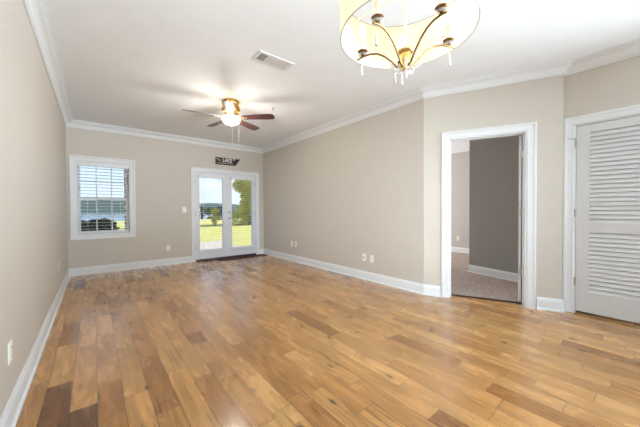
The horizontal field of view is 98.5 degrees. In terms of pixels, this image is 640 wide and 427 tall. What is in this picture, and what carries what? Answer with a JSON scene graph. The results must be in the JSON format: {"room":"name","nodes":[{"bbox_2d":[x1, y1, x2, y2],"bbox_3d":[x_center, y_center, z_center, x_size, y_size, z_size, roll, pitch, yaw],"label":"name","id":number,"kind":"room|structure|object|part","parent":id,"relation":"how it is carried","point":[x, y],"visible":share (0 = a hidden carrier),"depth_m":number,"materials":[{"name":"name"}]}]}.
{"room":"empty living room","nodes":[
{"label":"empty living room","id":0,"kind":"room"},
{"bbox_2d":[0,0,67,417],"bbox_3d":[-1.100,-0.217,0.635,0.150,2.740,10.680,-1,1,-39],"label":"wall","id":1,"kind":"structure","parent":0,"point":[33,190],"depth_m":1.93,"materials":[{"name":"paint"}]},
{"bbox_2d":[7,339,12,364],"bbox_3d":[-1.694,0.758,1.509,0.011,0.116,0.072,-1,1,-39],"label":"wall outlet","id":2,"kind":"object","parent":1,"relation":"attached to","point":[9,345],"visible":1,"depth_m":1.49,"materials":[{"name":"white plastic"}]},
{"bbox_2d":[0,269,69,426],"bbox_3d":[-1.072,1.081,0.769,0.028,0.139,10.530,-1,1,-39],"label":"baseboard","id":3,"kind":"structure","parent":1,"relation":"attached to","point":[10,415],"depth_m":1.88,"materials":[{"name":"white wood"}]},
{"bbox_2d":[22,0,72,125],"bbox_3d":[-1.056,-1.533,0.755,0.104,0.114,10.530,-1,1,-39],"label":"trim","id":4,"kind":"structure","parent":1,"relation":"attached to","point":[36,10],"depth_m":2.60,"materials":[{"name":"white wood"}]},
{"bbox_2d":[65,126,263,268],"bbox_3d":[-1.445,-0.314,7.349,8.121,2.740,0.150,-1,1,-39],"label":"wall","id":5,"kind":"structure","parent":0,"point":[162,167],"depth_m":5.64,"materials":[{"name":"paint"}]},
{"bbox_2d":[69,154,135,240],"bbox_3d":[-4.063,-0.286,5.194,0.963,1.511,0.170,-1,1,-39],"label":"window","id":6,"kind":"structure","parent":5,"relation":"in","point":[75,198],"depth_m":5.12,"materials":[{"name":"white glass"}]},
{"bbox_2d":[77,161,128,233],"bbox_3d":[-4.043,-0.289,5.170,0.759,1.301,0.062,-1,1,-39],"label":"window blind","id":7,"kind":"object","parent":6,"relation":"attached to","point":[79,163],"visible":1,"depth_m":5.13,"materials":[{"name":"white plastic"}]},
{"bbox_3d":[-4.046,-0.901,5.160,0.759,0.075,0.061,-1,1,-39],"label":"head rail","id":8,"kind":"part","parent":7,"relation":"part of","materials":[{"name":"white plastic"}]},
{"bbox_3d":[-4.042,0.347,5.181,0.755,0.030,0.055,-1,1,-39],"label":"rail","id":9,"kind":"part","parent":7,"relation":"part of","materials":[{"name":"white plastic"}]},
{"bbox_3d":[-4.078,0.035,5.218,0.763,0.668,0.035,-1,1,-39],"label":"sash","id":10,"kind":"part","parent":6,"relation":"part of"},
{"bbox_3d":[-4.104,-0.600,5.238,0.763,0.683,0.035,-1,1,-39],"label":"sash","id":11,"kind":"part","parent":6,"relation":"part of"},
{"bbox_2d":[69,256,191,276],"bbox_3d":[-3.620,1.026,5.468,2.036,0.139,0.028,-1,1,-39],"label":"baseboard","id":12,"kind":"structure","parent":5,"relation":"attached to","point":[179,260],"depth_m":5.35,"materials":[{"name":"white wood"}]},
{"bbox_2d":[66,120,262,152],"bbox_3d":[-2.928,-1.599,5.959,3.800,0.114,0.104,-1,1,-39],"label":"trim","id":13,"kind":"structure","parent":5,"relation":"attached to","point":[74,123],"depth_m":5.62,"materials":[{"name":"white wood"}]},
{"bbox_2d":[191,167,259,261],"bbox_3d":[-2.246,0.014,6.659,1.643,2.113,0.210,-1,1,-39],"label":"door","id":14,"kind":"structure","parent":5,"relation":"in","point":[197,256],"depth_m":6.60,"materials":[{"name":"white wood"}]},
{"bbox_2d":[198,175,224,251],"bbox_3d":[-2.493,-0.004,6.359,0.580,1.730,0.053,-1,1,-39],"label":"window blind","id":15,"kind":"object","parent":14,"relation":"attached to","point":[206,176],"visible":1,"depth_m":6.35,"materials":[{"name":"white plastic"}]},
{"bbox_3d":[-2.497,-0.846,6.346,0.580,0.045,0.052,-1,1,-39],"label":"head rail","id":16,"kind":"part","parent":15,"relation":"part of","materials":[{"name":"white plastic"}]},
{"bbox_3d":[-2.494,-0.004,6.361,0.373,1.640,0.048,-1,1,-39],"label":"ladder cord","id":17,"kind":"part","parent":15,"relation":"part of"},
{"bbox_3d":[-2.490,0.839,6.373,0.576,0.045,0.046,-1,1,-39],"label":"rail","id":18,"kind":"part","parent":15,"relation":"part of","materials":[{"name":"white plastic"}]},
{"bbox_2d":[231,177,253,248],"bbox_3d":[-1.913,-0.014,6.833,0.587,1.730,0.053,-1,1,-39],"label":"window blind","id":19,"kind":"object","parent":14,"relation":"attached to","point":[235,178],"visible":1,"depth_m":6.82,"materials":[{"name":"white plastic"}]},
{"bbox_3d":[-1.917,-0.856,6.820,0.587,0.045,0.052,-1,1,-39],"label":"head rail","id":20,"kind":"part","parent":19,"relation":"part of","materials":[{"name":"white plastic"}]},
{"bbox_3d":[-1.910,0.829,6.847,0.583,0.045,0.046,-1,1,-39],"label":"rail","id":21,"kind":"part","parent":19,"relation":"part of","materials":[{"name":"white plastic"}]},
{"bbox_2d":[215,157,239,165],"bbox_3d":[-2.200,-1.242,6.610,0.600,0.170,0.020,-1,1,-39],"label":"wall sign","id":22,"kind":"object","parent":5,"relation":"attached to","point":[218,160],"visible":1,"depth_m":6.57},
{"bbox_2d":[15,252,639,426],"bbox_3d":[1.944,1.168,3.238,8.121,0.162,10.830,-1,1,-39],"label":"floor","id":23,"kind":"structure","parent":0,"point":[261,341],"depth_m":2.18,"materials":[{"name":"brown wood"}]},
{"bbox_2d":[217,254,266,260],"bbox_3d":[-1.858,1.062,6.683,1.200,0.012,0.220,-1,1,-39],"label":"door mat","id":24,"kind":"object","parent":23,"relation":"on","point":[241,257],"visible":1,"depth_m":6.62,"materials":[{"name":"black rubber"}]},
{"bbox_2d":[45,0,639,148],"bbox_3d":[1.929,-1.716,3.196,8.121,0.150,10.830,-1,1,-39],"label":"ceiling","id":25,"kind":"structure","parent":0,"point":[135,64],"depth_m":2.80,"materials":[{"name":"paint"}]},
{"bbox_2d":[182,98,274,145],"bbox_3d":[-1.332,-1.271,4.029,1.222,0.730,1.228,-1,1,-39],"label":"ceiling fan","id":26,"kind":"object","parent":25,"relation":"hanging from","point":[230,106],"visible":1,"depth_m":3.96,"materials":[{"name":"gold metal"}]},
{"bbox_3d":[-1.644,-1.391,3.818,0.470,0.035,0.140,-1,1,-31],"label":"blade","id":27,"kind":"part","parent":26,"relation":"part of","materials":[{"name":"brown wood"}]},
{"bbox_3d":[-1.605,-1.398,4.292,0.470,0.035,0.140,0,1,41],"label":"blade","id":28,"kind":"part","parent":26,"relation":"part of","materials":[{"name":"brown wood"}]},
{"bbox_3d":[-1.205,-1.391,3.634,0.140,0.035,0.470,-1,1,-13],"label":"blade","id":29,"kind":"part","parent":26,"relation":"part of","materials":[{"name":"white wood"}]},
{"bbox_3d":[-1.298,-1.343,4.029,0.270,0.100,0.270,-1,1,-39],"label":"lamp shade","id":30,"kind":"part","parent":26,"relation":"part of","materials":[{"name":"white glass"}]},
{"bbox_3d":[-1.141,-1.402,4.402,0.140,0.035,0.470,0,1,23],"label":"blade","id":31,"kind":"part","parent":26,"relation":"part of","materials":[{"name":"brown wood"}]},
{"bbox_3d":[-0.894,-1.398,3.995,0.470,0.035,0.140,0,1,5],"label":"blade","id":32,"kind":"part","parent":26,"relation":"part of","materials":[{"name":"brown wood"}]},
{"bbox_2d":[252,50,294,70],"bbox_3d":[-0.494,-1.619,2.939,0.410,0.012,0.190,-1,1,-39],"label":"ceiling vent","id":33,"kind":"object","parent":25,"relation":"in","point":[261,56],"visible":1,"depth_m":2.93,"materials":[{"name":"white metal"}]},
{"bbox_2d":[340,0,479,84],"bbox_3d":[0.365,-1.082,1.180,0.558,1.043,0.558,-1,1,-39],"label":"drum chandelier","id":34,"kind":"object","parent":25,"relation":"hanging from","point":[406,46],"visible":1,"depth_m":1.29,"materials":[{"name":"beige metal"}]},
{"bbox_3d":[0.198,-0.852,1.283,0.031,0.069,0.030,-1,1,-39],"label":"bulb","id":35,"kind":"part","parent":34,"relation":"part of","materials":[{"name":"white glass"}]},
{"bbox_3d":[0.199,-0.737,1.285,0.047,0.005,0.047,-1,1,-39],"label":"glass dish","id":36,"kind":"part","parent":34,"relation":"part of","materials":[{"name":"clear glass"}]},
{"bbox_3d":[0.322,-0.966,1.233,0.484,0.036,0.422,-1,1,-39],"label":"spider frame","id":37,"kind":"part","parent":34,"relation":"part of","materials":[{"name":"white metal"}]},
{"bbox_3d":[0.220,-0.734,1.057,0.047,0.005,0.047,-1,1,-39],"label":"glass dish","id":38,"kind":"part","parent":34,"relation":"part of","materials":[{"name":"clear glass"}]},
{"bbox_3d":[0.265,-0.680,1.247,0.209,0.111,0.008,0,1,31],"label":"arm","id":39,"kind":"part","parent":34,"relation":"part of","materials":[{"name":"gold metal"}]},
{"bbox_3d":[0.278,-0.678,1.108,0.209,0.111,0.008,-1,1,-41],"label":"arm","id":40,"kind":"part","parent":34,"relation":"part of","materials":[{"name":"gold metal"}]},
{"bbox_3d":[0.409,-0.855,1.374,0.031,0.069,0.030,-1,1,-39],"label":"bulb","id":41,"kind":"part","parent":34,"relation":"part of","materials":[{"name":"white glass"}]},
{"bbox_3d":[0.364,-1.133,1.179,0.013,0.880,0.012,-1,1,-39],"label":"stem","id":42,"kind":"part","parent":34,"relation":"part of","materials":[{"name":"metal"}]},
{"bbox_3d":[0.414,-0.679,1.077,0.008,0.111,0.209,-1,1,-23],"label":"arm","id":43,"kind":"part","parent":34,"relation":"part of","materials":[{"name":"gold metal"}]},
{"bbox_3d":[0.485,-0.681,1.197,0.209,0.111,0.008,0,1,-5],"label":"arm","id":44,"kind":"part","parent":34,"relation":"part of","materials":[{"name":"gold metal"}]},
{"bbox_3d":[0.444,-0.735,1.006,0.047,0.005,0.047,-1,1,-39],"label":"glass dish","id":45,"kind":"part","parent":34,"relation":"part of","materials":[{"name":"clear glass"}]},
{"bbox_3d":[0.561,-0.738,1.203,0.047,0.005,0.047,-1,1,-39],"label":"glass dish","id":46,"kind":"part","parent":34,"relation":"part of","materials":[{"name":"clear glass"}]},
{"bbox_3d":[0.560,-0.853,1.202,0.031,0.069,0.030,-1,1,-39],"label":"bulb","id":47,"kind":"part","parent":34,"relation":"part of","materials":[{"name":"white glass"}]},
{"bbox_2d":[263,99,423,283],"bbox_3d":[0.002,-0.294,5.501,0.120,2.740,4.544,-1,1,-39],"label":"wall","id":48,"kind":"structure","parent":0,"point":[343,194],"depth_m":4.66,"materials":[{"name":"paint"}]},
{"bbox_2d":[261,88,422,152],"bbox_3d":[-0.085,-1.606,5.403,0.104,0.114,4.566,-1,1,-39],"label":"trim","id":49,"kind":"structure","parent":48,"relation":"attached to","point":[416,95],"depth_m":4.59,"materials":[{"name":"white wood"}]},
{"bbox_2d":[263,249,423,294],"bbox_3d":[-0.046,1.007,5.471,0.028,0.139,4.550,-1,1,-39],"label":"baseboard","id":50,"kind":"structure","parent":48,"relation":"attached to","point":[414,287],"depth_m":4.66,"materials":[{"name":"white wood"}]},
{"bbox_2d":[370,255,373,262],"bbox_3d":[0.826,0.730,4.412,0.011,0.116,0.072,-1,1,-39],"label":"wall outlet","id":51,"kind":"object","parent":48,"relation":"attached to","point":[371,256],"visible":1,"depth_m":4.41,"materials":[{"name":"white plastic"}]},
{"bbox_2d":[451,151,469,247],"bbox_3d":[3.712,-0.340,7.254,0.120,2.740,6.530,-1,1,-39],"label":"wall","id":52,"kind":"structure","parent":0,"point":[459,161],"depth_m":7.21,"materials":[{"name":"paint"}]},
{"bbox_2d":[451,247,468,252],"bbox_3d":[2.977,0.953,8.062,0.028,0.139,4.368,-1,1,-39],"label":"baseboard","id":53,"kind":"structure","parent":52,"relation":"attached to","point":[453,249],"depth_m":7.22,"materials":[{"name":"white wood"}]},
{"bbox_2d":[451,146,469,153],"bbox_3d":[2.933,-1.659,8.000,0.104,0.114,4.368,-1,1,-39],"label":"trim","id":54,"kind":"structure","parent":52,"relation":"attached to","point":[465,148],"depth_m":7.14,"materials":[{"name":"white wood"}]},
{"bbox_2d":[424,75,562,298],"bbox_3d":[2.067,-0.275,3.433,1.445,2.740,0.120,0,1,27],"label":"wall","id":55,"kind":"structure","parent":0,"point":[540,101],"depth_m":3.22,"materials":[{"name":"paint"}]},
{"bbox_2d":[423,284,440,296],"bbox_3d":[1.486,1.025,3.666,0.216,0.139,0.028,0,1,27],"label":"baseboard","id":56,"kind":"structure","parent":55,"relation":"attached to","point":[429,290],"depth_m":3.66,"materials":[{"name":"white wood"}]},
{"bbox_2d":[441,122,536,308],"bbox_3d":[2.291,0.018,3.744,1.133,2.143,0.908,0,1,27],"label":"door frame","id":57,"kind":"structure","parent":55,"relation":"in","point":[526,216],"depth_m":3.33,"materials":[{"name":"white wood"}]},
{"bbox_2d":[421,58,574,98],"bbox_3d":[2.030,-1.586,3.304,1.535,0.114,0.104,0,1,27],"label":"trim","id":58,"kind":"structure","parent":55,"relation":"attached to","point":[557,68],"depth_m":3.26,"materials":[{"name":"white wood"}]},
{"bbox_2d":[536,297,563,312],"bbox_3d":[2.593,1.028,3.107,0.243,0.139,0.028,0,1,27],"label":"baseboard","id":59,"kind":"structure","parent":55,"relation":"attached to","point":[547,304],"depth_m":3.11,"materials":[{"name":"white wood"}]},
{"bbox_2d":[469,135,522,273],"bbox_3d":[3.154,-0.293,4.254,0.120,2.740,1.750,-1,1,-26],"label":"wall","id":60,"kind":"structure","parent":0,"point":[493,162],"depth_m":4.61,"materials":[{"name":"grey paint"}]},
{"bbox_2d":[468,264,517,281],"bbox_3d":[3.079,1.008,4.273,0.028,0.139,1.722,-1,1,-26],"label":"baseboard","id":61,"kind":"structure","parent":60,"relation":"attached to","point":[500,274],"depth_m":4.61,"materials":[{"name":"white wood"}]},
{"bbox_2d":[562,75,564,298],"bbox_3d":[2.676,-0.274,3.124,0.075,2.740,0.120,-1,1,-39],"label":"wall","id":62,"kind":"structure","parent":0,"point":[563,75],"depth_m":3.08,"materials":[{"name":"paint"}]},
{"bbox_2d":[564,59,575,75],"bbox_3d":[2.701,-1.585,2.998,0.053,0.114,0.174,0,1,6],"label":"trim","id":63,"kind":"structure","parent":62,"relation":"attached to","point":[571,64],"depth_m":3.00,"materials":[{"name":"white wood"}]},
{"bbox_2d":[564,55,639,118],"bbox_3d":[4.276,-0.256,1.323,0.120,2.740,4.935,-1,1,-39],"label":"wall","id":64,"kind":"structure","parent":0,"point":[615,85],"depth_m":2.85,"materials":[{"name":"paint"}]},
{"bbox_2d":[563,104,639,322],"bbox_3d":[3.070,0.023,2.763,0.170,2.153,0.944,-1,1,-39],"label":"door","id":65,"kind":"structure","parent":64,"relation":"in","point":[601,191],"depth_m":2.87,"materials":[{"name":"white wood"}]},
{"bbox_3d":[3.057,-0.381,2.749,0.031,0.973,0.528,-1,1,-39],"label":"louver panel","id":66,"kind":"part","parent":65,"relation":"part of","materials":[{"name":"white wood"}]},
{"bbox_3d":[3.062,0.527,2.762,0.031,0.656,0.528,-1,1,-39],"label":"louver panel","id":67,"kind":"part","parent":65,"relation":"part of","materials":[{"name":"white wood"}]},
{"bbox_2d":[566,39,639,75],"bbox_3d":[4.173,-1.567,1.244,0.104,0.114,4.665,-1,1,-39],"label":"trim","id":68,"kind":"structure","parent":64,"relation":"attached to","point":[631,49],"depth_m":2.80,"materials":[{"name":"white wood"}]},
{"label":"outside","id":69,"kind":"structure","parent":0,"visible":0},
{"bbox_2d":[81,212,232,221],"bbox_3d":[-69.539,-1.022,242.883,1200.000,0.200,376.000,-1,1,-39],"label":"lake","id":70,"kind":"structure","parent":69,"point":[115,217],"depth_m":94.82,"materials":[{"name":"liquid"}]},
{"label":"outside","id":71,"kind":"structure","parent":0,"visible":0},
{"bbox_2d":[114,218,251,245],"bbox_3d":[7.174,0.834,38.627,180.000,0.200,37.320,-1,1,-39],"label":"lawn","id":72,"kind":"structure","parent":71,"point":[213,231],"depth_m":16.44,"materials":[{"name":"green plant"}]},
{"bbox_2d":[81,218,119,230],"bbox_3d":[-7.713,0.711,9.195,2.636,1.196,1.054,-1,1,-39],"label":"hedge","id":73,"kind":"object","parent":72,"relation":"on","point":[86,226],"visible":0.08,"depth_m":9.09,"materials":[{"name":"green plant"}]},
{"bbox_2d":[124,169,126,228],"bbox_3d":[-4.476,-0.328,6.671,0.400,3.180,0.400,-1,1,-39],"label":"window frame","id":74,"kind":"object","parent":72,"relation":"on","point":[124,169],"visible":0.02,"depth_m":6.50,"materials":[{"name":"white wood"}]},
{"bbox_2d":[200,206,203,219],"bbox_3d":[-17.084,0.070,39.114,1.300,2.251,1.961,-1,1,-15],"label":"shrub","id":75,"kind":"object","parent":72,"relation":"on","point":[201,208],"visible":0.33,"depth_m":38.94,"materials":[{"name":"green plant"}]},
{"bbox_2d":[203,207,213,218],"bbox_3d":[-16.416,0.017,40.931,1.667,2.159,1.779,0,1,21],"label":"shrub","id":76,"kind":"object","parent":72,"relation":"on","point":[206,211],"visible":0.52,"depth_m":40.67,"materials":[{"name":"green plant"}]},
{"bbox_2d":[210,207,221,225],"bbox_3d":[-8.987,0.256,23.650,0.906,1.584,1.245,-1,1,-35],"label":"tree","id":77,"kind":"object","parent":72,"relation":"on","point":[214,211],"visible":0.86,"depth_m":23.41,"materials":[{"name":"green plant"}]},
{"bbox_2d":[217,206,221,217],"bbox_3d":[-15.034,-0.181,41.366,1.573,2.124,1.778,-1,1,-36],"label":"shrub","id":78,"kind":"object","parent":72,"relation":"on","point":[219,208],"visible":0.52,"depth_m":41.05,"materials":[{"name":"green plant"}]},
{"bbox_2d":[232,180,250,224],"bbox_3d":[-6.056,-1.722,24.627,4.349,6.066,3.039,0,1,39],"label":"tree","id":79,"kind":"object","parent":72,"relation":"on","point":[243,211],"visible":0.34,"depth_m":24.25,"materials":[{"name":"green plant"}]},
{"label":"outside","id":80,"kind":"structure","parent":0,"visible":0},
{"bbox_2d":[200,241,235,249],"bbox_3d":[-4.790,1.268,7.775,5.400,0.200,4.720,-1,1,-39],"label":"patio","id":81,"kind":"structure","parent":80,"point":[218,244],"depth_m":9.79,"materials":[{"name":"concrete"}]},
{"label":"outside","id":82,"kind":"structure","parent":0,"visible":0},
{"bbox_2d":[81,200,239,212],"bbox_3d":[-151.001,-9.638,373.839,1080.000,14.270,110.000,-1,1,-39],"label":"hills","id":83,"kind":"structure","parent":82,"point":[106,208],"depth_m":277.53,"materials":[{"name":"green plant"}]}
]}

